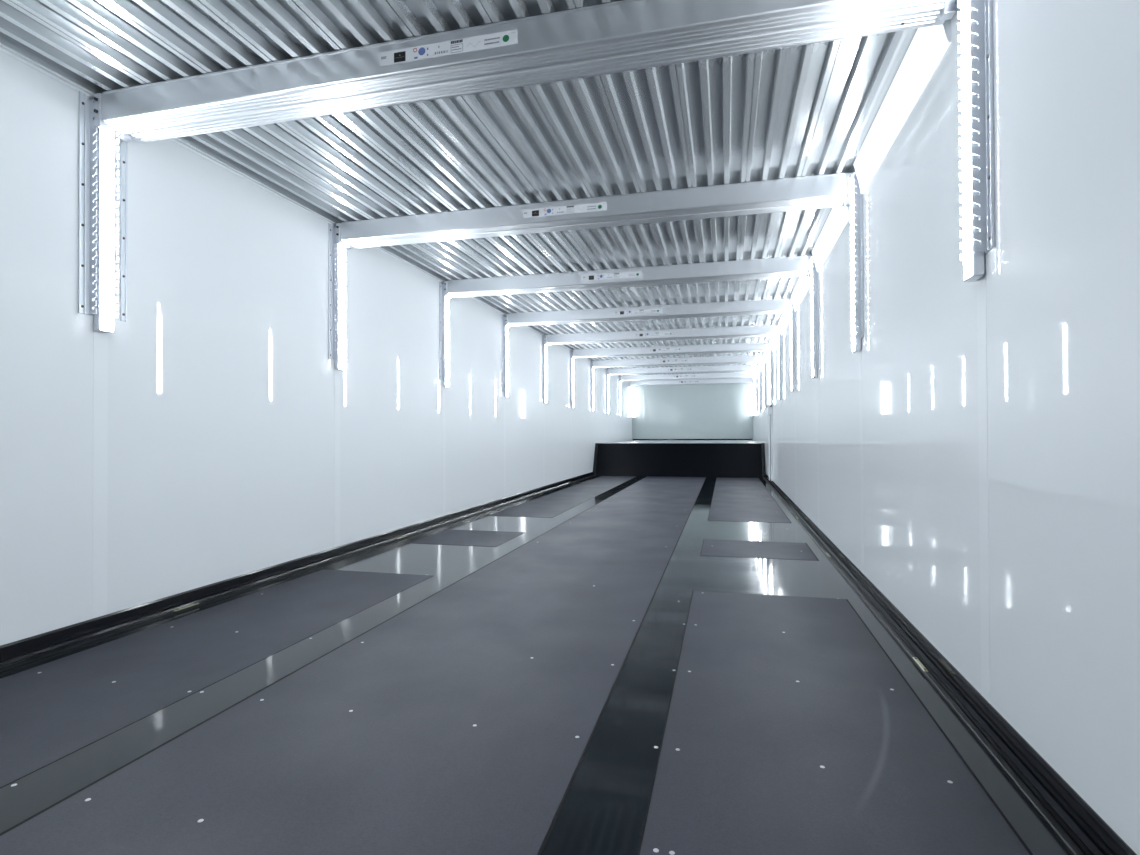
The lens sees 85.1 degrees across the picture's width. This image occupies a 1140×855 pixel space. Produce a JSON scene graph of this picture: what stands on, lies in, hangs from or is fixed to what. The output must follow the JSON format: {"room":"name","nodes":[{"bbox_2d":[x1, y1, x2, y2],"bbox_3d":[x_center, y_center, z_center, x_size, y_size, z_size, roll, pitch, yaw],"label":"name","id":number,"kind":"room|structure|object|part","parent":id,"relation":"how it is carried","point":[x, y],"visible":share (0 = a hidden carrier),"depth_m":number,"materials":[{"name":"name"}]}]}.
{"room":"truck trailer interior","nodes":[
{"label":"truck trailer interior","id":0,"kind":"room"},
{"bbox_2d":[0,51,631,645],"bbox_3d":[-0.569,-0.177,5.867,0.040,1.851,15.500,0,-1,14],"label":"wall","id":1,"kind":"structure","parent":0,"point":[221,370],"depth_m":2.44,"materials":[{"name":"white paint"}]},
{"bbox_2d":[93,331,107,617],"bbox_3d":[-1.516,0.151,2.004,0.001,0.916,0.048,0,-1,14],"label":"trim","id":2,"kind":"structure","parent":1,"relation":"attached to","point":[100,340],"depth_m":2.00,"materials":[{"name":"white"}]},
{"bbox_2d":[78,91,127,332],"bbox_3d":[-1.504,-0.681,2.014,0.030,0.744,0.160,0,-1,14],"label":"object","id":3,"kind":"object","parent":1,"relation":"attached to","point":[102,156],"visible":0.92,"depth_m":1.99,"materials":[{"name":"silver metal"}]},
{"bbox_2d":[0,472,592,665],"bbox_3d":[-1.041,0.653,3.850,0.016,0.058,11.370,0,-1,14],"label":"baseboard","id":4,"kind":"structure","parent":1,"relation":"attached to","point":[33,645],"depth_m":2.39,"materials":[{"name":"black"}]},
{"bbox_2d":[0,44,629,381],"bbox_3d":[-0.547,-1.026,5.869,0.012,0.014,15.500,0,-1,14],"label":"trim","id":5,"kind":"structure","parent":1,"relation":"attached to","point":[4,49],"depth_m":2.48,"materials":[{"name":"white"}]},
{"bbox_2d":[334,370,339,546],"bbox_3d":[-1.209,0.161,3.225,0.001,0.916,0.048,0,-1,14],"label":"trim","id":6,"kind":"structure","parent":1,"relation":"attached to","point":[336,372],"depth_m":3.22,"materials":[{"name":"white"}]},
{"bbox_2d":[328,223,347,370],"bbox_3d":[-1.197,-0.670,3.235,0.030,0.744,0.160,0,-1,14],"label":"track light","id":7,"kind":"object","parent":1,"relation":"attached to","point":[337,254],"visible":0.93,"depth_m":3.20,"materials":[{"name":"silver metal"}]},
{"bbox_2d":[442,387,445,515],"bbox_3d":[-0.902,0.171,4.447,0.001,0.916,0.048,0,-1,14],"label":"trim","id":8,"kind":"structure","parent":1,"relation":"attached to","point":[443,388],"depth_m":4.45,"materials":[{"name":"white metal"}]},
{"bbox_2d":[439,281,449,387],"bbox_3d":[-0.890,-0.660,4.457,0.030,0.744,0.160,0,-1,14],"label":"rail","id":9,"kind":"object","parent":1,"relation":"attached to","point":[444,302],"visible":0.94,"depth_m":4.42,"materials":[{"name":"silver metal"}]},
{"bbox_2d":[504,397,505,497],"bbox_3d":[-0.596,0.181,5.668,0.001,0.916,0.048,0,-1,14],"label":"trim","id":10,"kind":"structure","parent":1,"relation":"attached to","point":[504,397],"depth_m":5.67,"materials":[{"name":"white"}]},
{"bbox_2d":[502,315,508,396],"bbox_3d":[-0.583,-0.650,5.678,0.030,0.744,0.160,0,-1,14],"label":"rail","id":11,"kind":"object","parent":1,"relation":"attached to","point":[505,330],"visible":0.95,"depth_m":5.64,"materials":[{"name":"silver metal"}]},
{"bbox_3d":[-0.594,-0.675,5.681,0.007,0.695,0.160,0,-1,14],"label":"plate","id":12,"kind":"part","parent":11,"relation":"part of","materials":[{"name":"silver metal"}]},
{"bbox_2d":[543,403,544,485],"bbox_3d":[-0.289,0.191,6.890,0.001,0.916,0.048,0,-1,14],"label":"trim","id":13,"kind":"structure","parent":1,"relation":"attached to","point":[543,403],"depth_m":6.90,"materials":[{"name":"white"}]},
{"bbox_2d":[542,336,546,402],"bbox_3d":[-0.276,-0.640,6.900,0.030,0.744,0.160,0,-1,14],"label":"bracket","id":14,"kind":"object","parent":1,"relation":"attached to","point":[544,347],"visible":0.94,"depth_m":6.86,"materials":[{"name":"silver metal"}]},
{"bbox_3d":[-0.287,-0.664,6.903,0.007,0.695,0.160,0,-1,14],"label":"plate","id":15,"kind":"part","parent":14,"relation":"part of","materials":[{"name":"silver metal"}]},
{"bbox_2d":[571,408,571,477],"bbox_3d":[0.018,0.201,8.112,0.001,0.916,0.048,0,-1,14],"label":"trim","id":16,"kind":"structure","parent":1,"relation":"attached to","point":[571,408],"depth_m":8.12,"materials":[{"name":"white"}]},
{"bbox_2d":[570,350,573,407],"bbox_3d":[0.031,-0.630,8.122,0.030,0.744,0.160,0,-1,14],"label":"track light","id":17,"kind":"object","parent":1,"relation":"attached to","point":[571,358],"visible":0.97,"depth_m":8.07,"materials":[{"name":"silver metal"}]},
{"bbox_3d":[0.020,-0.654,8.125,0.007,0.695,0.160,0,-1,14],"label":"plate","id":18,"kind":"part","parent":17,"relation":"part of","materials":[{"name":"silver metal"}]},
{"bbox_2d":[591,411,591,471],"bbox_3d":[0.325,0.211,9.333,0.001,0.916,0.048,0,-1,14],"label":"trim","id":19,"kind":"structure","parent":1,"relation":"attached to","point":[591,411],"depth_m":9.32,"materials":[{"name":"white"}]},
{"bbox_2d":[590,361,593,410],"bbox_3d":[0.338,-0.620,9.343,0.030,0.744,0.160,0,-1,14],"label":"track light","id":20,"kind":"object","parent":1,"relation":"attached to","point":[591,363],"visible":0.98,"depth_m":9.30,"materials":[{"name":"silver metal"}]},
{"bbox_3d":[0.327,-0.644,9.346,0.007,0.695,0.160,0,-1,14],"label":"plate","id":21,"kind":"part","parent":20,"relation":"part of","materials":[{"name":"silver metal"}]},
{"bbox_2d":[606,370,608,413],"bbox_3d":[0.645,-0.610,10.565,0.030,0.744,0.160,0,-1,14],"label":"track light","id":22,"kind":"object","parent":1,"relation":"attached to","point":[607,376],"visible":0.99,"depth_m":10.52,"materials":[{"name":"silver metal"}]},
{"bbox_3d":[0.634,-0.634,10.568,0.007,0.695,0.160,0,-1,14],"label":"plate","id":23,"kind":"part","parent":22,"relation":"part of","materials":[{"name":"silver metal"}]},
{"bbox_2d":[619,376,620,415],"bbox_3d":[0.952,-0.600,11.786,0.030,0.744,0.160,0,-1,14],"label":"track light","id":24,"kind":"object","parent":1,"relation":"attached to","point":[619,376],"visible":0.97,"depth_m":11.74,"materials":[{"name":"silver metal"}]},
{"bbox_2d":[631,387,635,416],"bbox_3d":[1.367,-0.546,13.325,0.086,0.640,0.098,0,-1,14],"label":"sconce","id":25,"kind":"object","parent":1,"relation":"attached to","point":[633,389],"visible":1,"depth_m":13.31,"materials":[{"name":"silver metal"}]},
{"bbox_2d":[0,0,917,380],"bbox_3d":[0.661,-1.068,5.565,2.505,0.055,15.500,0,-1,14],"label":"ceiling","id":26,"kind":"structure","parent":0,"point":[810,109],"depth_m":2.29,"materials":[{"name":"metal"}]},
{"bbox_2d":[94,0,955,142],"bbox_3d":[-0.298,-1.017,1.747,2.471,0.108,0.170,0,-1,14],"label":"cross beam","id":27,"kind":"structure","parent":26,"relation":"attached to","point":[624,35],"depth_m":1.68,"materials":[{"name":"silver metal"}]},
{"bbox_2d":[336,172,853,249],"bbox_3d":[0.009,-1.007,2.968,2.471,0.108,0.170,0,-1,14],"label":"cross beam","id":28,"kind":"structure","parent":26,"relation":"attached to","point":[828,190],"depth_m":2.88,"materials":[{"name":"silver metal"}]},
{"bbox_2d":[444,256,812,298],"bbox_3d":[0.316,-0.997,4.190,2.471,0.108,0.170,0,-1,14],"label":"cross beam","id":29,"kind":"structure","parent":26,"relation":"attached to","point":[797,266],"depth_m":4.11,"materials":[{"name":"silver metal"}]},
{"bbox_2d":[505,299,791,327],"bbox_3d":[0.623,-0.987,5.411,2.471,0.108,0.170,0,-1,14],"label":"cross beam","id":30,"kind":"structure","parent":26,"relation":"attached to","point":[771,306],"depth_m":5.33,"materials":[{"name":"silver metal"}]},
{"bbox_2d":[544,325,777,345],"bbox_3d":[0.930,-0.977,6.633,2.471,0.108,0.170,0,-1,14],"label":"cross beam","id":31,"kind":"structure","parent":26,"relation":"attached to","point":[758,330],"depth_m":6.56,"materials":[{"name":"silver metal"}]},
{"bbox_2d":[572,342,769,358],"bbox_3d":[1.237,-0.967,7.855,2.471,0.108,0.170,0,-1,14],"label":"cross beam","id":32,"kind":"structure","parent":26,"relation":"attached to","point":[763,346],"depth_m":7.78,"materials":[{"name":"silver metal"}]},
{"bbox_2d":[592,355,763,367],"bbox_3d":[1.544,-0.956,9.076,2.471,0.108,0.170,0,-1,14],"label":"cross beam","id":33,"kind":"structure","parent":26,"relation":"attached to","point":[747,358],"depth_m":9.00,"materials":[{"name":"silver metal"}]},
{"bbox_2d":[607,365,758,375],"bbox_3d":[1.851,-0.946,10.298,2.471,0.108,0.170,0,-1,14],"label":"cross beam","id":34,"kind":"structure","parent":26,"relation":"attached to","point":[726,368],"depth_m":10.23,"materials":[{"name":"silver metal"}]},
{"bbox_2d":[620,372,754,381],"bbox_3d":[2.158,-0.936,11.519,2.471,0.108,0.170,0,-1,14],"label":"cross beam","id":35,"kind":"structure","parent":26,"relation":"attached to","point":[735,374],"depth_m":11.44,"materials":[{"name":"silver metal"}]},
{"bbox_2d":[630,378,752,385],"bbox_3d":[2.465,-0.926,12.741,2.471,0.108,0.170,0,-1,14],"label":"cross beam","id":36,"kind":"structure","parent":26,"relation":"attached to","point":[730,380],"depth_m":12.66,"materials":[{"name":"silver metal"}]},
{"bbox_2d":[0,476,1070,854],"bbox_3d":[0.669,0.715,5.549,2.505,0.051,15.500,0,-1,14],"label":"floor","id":37,"kind":"structure","parent":0,"point":[603,810],"depth_m":1.66,"materials":[{"name":"black"}]},
{"bbox_2d":[0,569,431,787],"bbox_3d":[-1.473,0.652,0.568,0.573,0.002,4.755,0,-1,14],"label":"floor panel","id":38,"kind":"object","parent":37,"relation":"on","point":[50,711],"visible":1,"depth_m":1.73,"materials":[{"name":"black metal"}]},
{"bbox_2d":[0,475,594,671],"bbox_3d":[-1.020,0.675,3.844,0.027,0.013,11.350,0,-1,14],"label":"rail","id":39,"kind":"object","parent":37,"relation":"on","point":[117,630],"visible":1,"depth_m":2.35,"materials":[{"name":"black metal"}]},
{"bbox_2d":[0,476,705,854],"bbox_3d":[0.166,0.673,3.546,0.860,0.002,11.330,0,-1,14],"label":"floor panel","id":40,"kind":"object","parent":37,"relation":"on","point":[462,721],"visible":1,"depth_m":1.32,"materials":[{"name":"grey metal"}]},
{"bbox_2d":[411,529,524,546],"bbox_3d":[-0.616,0.679,3.834,0.543,0.001,0.528,0,-1,14],"label":"floor panel","id":41,"kind":"object","parent":37,"relation":"on","point":[447,537],"visible":1,"depth_m":3.80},
{"bbox_2d":[488,476,635,517],"bbox_3d":[0.172,0.706,7.012,0.523,0.001,4.605,0,-1,14],"label":"floor panel","id":42,"kind":"object","parent":37,"relation":"on","point":[551,505],"visible":1,"depth_m":6.00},
{"bbox_2d":[593,439,765,477],"bbox_3d":[2.052,0.479,11.058,2.503,0.514,4.140,0,-1,14],"label":"raised platform","id":43,"kind":"object","parent":37,"relation":"on","point":[735,458],"visible":1,"depth_m":9.19,"materials":[{"name":"black"}]},
{"bbox_3d":[0.390,0.484,9.476,0.048,0.488,0.262,0,-1,14],"label":"corner plate","id":44,"kind":"part","parent":43,"relation":"part of","materials":[{"name":"black"}]},
{"bbox_3d":[2.769,0.468,8.879,0.048,0.488,0.262,0,-1,14],"label":"corner plate","id":45,"kind":"part","parent":43,"relation":"part of","materials":[{"name":"black"}]},
{"bbox_2d":[708,477,790,522],"bbox_3d":[1.834,0.695,6.643,0.581,0.002,4.510,0,-1,14],"label":"floor panel","id":46,"kind":"object","parent":37,"relation":"on","point":[733,499],"visible":1,"depth_m":5.60,"materials":[{"name":"black rubber"}]},
{"bbox_2d":[700,539,818,560],"bbox_3d":[1.024,0.668,3.416,0.581,0.002,0.509,0,-1,14],"label":"floor panel","id":47,"kind":"object","parent":37,"relation":"on","point":[710,547],"visible":1,"depth_m":3.39,"materials":[{"name":"black rubber"}]},
{"bbox_2d":[637,591,1032,854],"bbox_3d":[0.202,0.641,0.145,0.581,0.002,4.750,0,-1,14],"label":"floor panel","id":48,"kind":"object","parent":37,"relation":"on","point":[790,729],"visible":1,"depth_m":1.24,"materials":[{"name":"grey metal"}]},
{"bbox_2d":[763,477,1091,854],"bbox_3d":[1.351,0.659,3.248,0.027,0.013,11.350,0,-1,14],"label":"rail","id":49,"kind":"object","parent":37,"relation":"on","point":[1071,842],"visible":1,"depth_m":1.31,"materials":[{"name":"black metal"}]},
{"bbox_2d":[632,383,752,439],"bbox_3d":[2.559,-0.123,13.093,2.585,1.851,0.040,0,-1,14],"label":"wall","id":50,"kind":"structure","parent":0,"point":[692,411],"depth_m":13.07,"materials":[{"name":"grey paint"}]},
{"bbox_2d":[753,0,1139,854],"bbox_3d":[1.899,-0.194,5.247,0.040,1.851,15.500,0,-1,14],"label":"wall","id":51,"kind":"structure","parent":0,"point":[1062,270],"depth_m":1.19,"materials":[{"name":"white"}]},
{"bbox_2d":[749,384,752,415],"bbox_3d":[3.713,-0.562,12.735,0.086,0.640,0.098,0,-1,14],"label":"sconce","id":52,"kind":"object","parent":51,"relation":"attached to","point":[751,385],"visible":0.9,"depth_m":12.71,"materials":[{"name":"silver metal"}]},
{"bbox_2d":[755,374,756,413],"bbox_3d":[3.342,-0.616,11.145,0.030,0.744,0.160,0,-1,14],"label":"track light","id":53,"kind":"object","parent":51,"relation":"attached to","point":[755,374],"visible":0.91,"depth_m":11.10,"materials":[{"name":"silver metal"}]},
{"bbox_2d":[759,368,760,411],"bbox_3d":[3.035,-0.626,9.923,0.030,0.744,0.160,0,-1,14],"label":"track light","id":54,"kind":"object","parent":51,"relation":"attached to","point":[759,368],"visible":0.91,"depth_m":9.88,"materials":[{"name":"silver metal"}]},
{"bbox_2d":[763,356,765,408],"bbox_3d":[2.728,-0.636,8.702,0.030,0.744,0.160,0,-1,14],"label":"track light","id":55,"kind":"object","parent":51,"relation":"attached to","point":[764,363],"visible":0.94,"depth_m":8.66,"materials":[{"name":"silver metal"}]},
{"bbox_3d":[2.739,-0.661,8.699,0.007,0.695,0.160,0,-1,14],"label":"plate","id":56,"kind":"part","parent":55,"relation":"part of","materials":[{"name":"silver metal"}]},
{"bbox_2d":[763,351,768,362],"bbox_3d":[2.580,-0.961,8.134,0.036,0.127,1.010,0,-1,14],"label":"light","id":57,"kind":"object","parent":51,"relation":"attached to","point":[766,353],"visible":0.51,"depth_m":8.24,"materials":[{"name":"white"}]},
{"bbox_2d":[766,405,772,480],"bbox_3d":[2.410,0.183,7.490,0.066,0.916,0.122,0,-1,14],"label":"wall post","id":58,"kind":"object","parent":51,"relation":"attached to","point":[769,407],"visible":1,"depth_m":7.45,"materials":[{"name":"white metal"}]},
{"bbox_3d":[2.397,0.208,7.464,0.016,0.856,0.016,0,-1,14],"label":"rod","id":59,"kind":"part","parent":58,"relation":"part of","materials":[{"name":"white paint"}]},
{"bbox_3d":[2.433,0.193,7.491,0.021,0.896,0.100,0,-1,14],"label":"post","id":60,"kind":"part","parent":58,"relation":"part of","materials":[{"name":"white paint"}]},
{"bbox_2d":[769,344,772,404],"bbox_3d":[2.421,-0.646,7.480,0.030,0.744,0.160,0,-1,14],"label":"track light","id":61,"kind":"object","parent":51,"relation":"attached to","point":[770,350],"visible":0.96,"depth_m":7.44,"materials":[{"name":"silver metal"}]},
{"bbox_3d":[2.432,-0.671,7.478,0.007,0.695,0.160,0,-1,14],"label":"plate","id":62,"kind":"part","parent":61,"relation":"part of","materials":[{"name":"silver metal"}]},
{"bbox_2d":[769,336,777,351],"bbox_3d":[2.273,-0.971,6.912,0.036,0.127,1.010,0,-1,14],"label":"light","id":63,"kind":"object","parent":51,"relation":"attached to","point":[773,341],"visible":0.51,"depth_m":6.99,"materials":[{"name":"white"}]},
{"bbox_2d":[778,326,781,398],"bbox_3d":[2.114,-0.657,6.258,0.030,0.744,0.160,0,-1,14],"label":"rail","id":64,"kind":"object","parent":51,"relation":"attached to","point":[779,334],"visible":0.91,"depth_m":6.21,"materials":[{"name":"silver metal"}]},
{"bbox_3d":[2.125,-0.681,6.256,0.007,0.695,0.160,0,-1,14],"label":"plate","id":65,"kind":"part","parent":64,"relation":"part of","materials":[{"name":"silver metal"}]},
{"bbox_2d":[778,313,789,335],"bbox_3d":[1.966,-0.981,5.691,0.036,0.127,1.010,0,-1,14],"label":"light","id":66,"kind":"object","parent":51,"relation":"attached to","point":[784,320],"visible":0.55,"depth_m":5.75,"materials":[{"name":"white"}]},
{"bbox_2d":[790,300,795,390],"bbox_3d":[1.807,-0.667,5.037,0.030,0.744,0.160,0,-1,14],"label":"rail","id":67,"kind":"object","parent":51,"relation":"attached to","point":[792,313],"visible":0.96,"depth_m":4.99,"materials":[{"name":"silver metal"}]},
{"bbox_3d":[1.818,-0.691,5.034,0.007,0.695,0.160,0,-1,14],"label":"plate","id":68,"kind":"part","parent":67,"relation":"part of","materials":[{"name":"silver metal"}]},
{"bbox_2d":[795,406,795,495],"bbox_3d":[1.824,0.164,5.019,0.001,0.916,0.048,0,-1,14],"label":"trim","id":69,"kind":"structure","parent":51,"relation":"attached to","point":[795,406],"depth_m":5.02,"materials":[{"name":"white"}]},
{"bbox_2d":[791,276,810,311],"bbox_3d":[1.659,-0.991,4.469,0.036,0.127,1.010,0,-1,14],"label":"light","id":70,"kind":"object","parent":51,"relation":"attached to","point":[803,284],"visible":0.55,"depth_m":4.46,"materials":[{"name":"white plastic"}]},
{"bbox_2d":[810,258,818,377],"bbox_3d":[1.500,-0.677,3.815,0.030,0.744,0.160,0,-1,14],"label":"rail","id":71,"kind":"object","parent":51,"relation":"attached to","point":[814,274],"visible":0.98,"depth_m":3.77,"materials":[{"name":"silver metal"}]},
{"bbox_3d":[1.511,-0.701,3.813,0.007,0.695,0.160,0,-1,14],"label":"plate","id":72,"kind":"part","parent":71,"relation":"part of","materials":[{"name":"silver metal"}]},
{"bbox_2d":[817,378,818,527],"bbox_3d":[1.517,0.154,3.798,0.001,0.916,0.048,0,-1,14],"label":"trim","id":73,"kind":"structure","parent":51,"relation":"attached to","point":[817,378],"depth_m":3.79,"materials":[{"name":"white"}]},
{"bbox_2d":[812,205,850,271],"bbox_3d":[1.352,-1.001,3.247,0.036,0.127,1.010,0,-1,14],"label":"light","id":74,"kind":"object","parent":51,"relation":"attached to","point":[838,217],"visible":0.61,"depth_m":3.18,"materials":[{"name":"white plastic"}]},
{"bbox_2d":[850,173,863,352],"bbox_3d":[1.193,-0.687,2.594,0.030,0.744,0.160,0,-1,14],"label":"track light","id":75,"kind":"object","parent":51,"relation":"attached to","point":[856,209],"visible":0.94,"depth_m":2.55,"materials":[{"name":"silver metal"}]},
{"bbox_3d":[1.204,-0.712,2.591,0.007,0.695,0.160,0,-1,14],"label":"plate","id":76,"kind":"part","parent":75,"relation":"part of","materials":[{"name":"silver metal"}]},
{"bbox_2d":[859,351,863,573],"bbox_3d":[1.210,0.144,2.576,0.001,0.916,0.048,0,-1,14],"label":"trim","id":77,"kind":"structure","parent":51,"relation":"attached to","point":[860,353],"depth_m":2.58,"materials":[{"name":"white"}]},
{"bbox_2d":[853,19,950,193],"bbox_3d":[1.045,-1.011,2.026,0.036,0.127,1.010,0,-1,14],"label":"light","id":78,"kind":"object","parent":51,"relation":"attached to","point":[928,45],"visible":0.91,"depth_m":1.88,"materials":[{"name":"white plastic"}]},
{"bbox_2d":[765,474,1136,854],"bbox_3d":[1.373,0.637,3.243,0.016,0.058,11.370,0,-1,14],"label":"baseboard","id":79,"kind":"structure","parent":51,"relation":"attached to","point":[1097,836],"depth_m":1.25,"materials":[{"name":"black"}]},
{"bbox_2d":[957,0,994,281],"bbox_3d":[0.886,-0.697,1.372,0.030,0.744,0.160,0,-1,14],"label":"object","id":80,"kind":"object","parent":51,"relation":"attached to","point":[975,27],"visible":1,"depth_m":1.33,"materials":[{"name":"silver metal"}]},
{"bbox_2d":[977,277,990,703],"bbox_3d":[0.903,0.134,1.355,0.001,0.916,0.048,0,-1,14],"label":"trim","id":81,"kind":"structure","parent":51,"relation":"attached to","point":[981,285],"depth_m":1.35,"materials":[{"name":"white plastic"}]}
]}

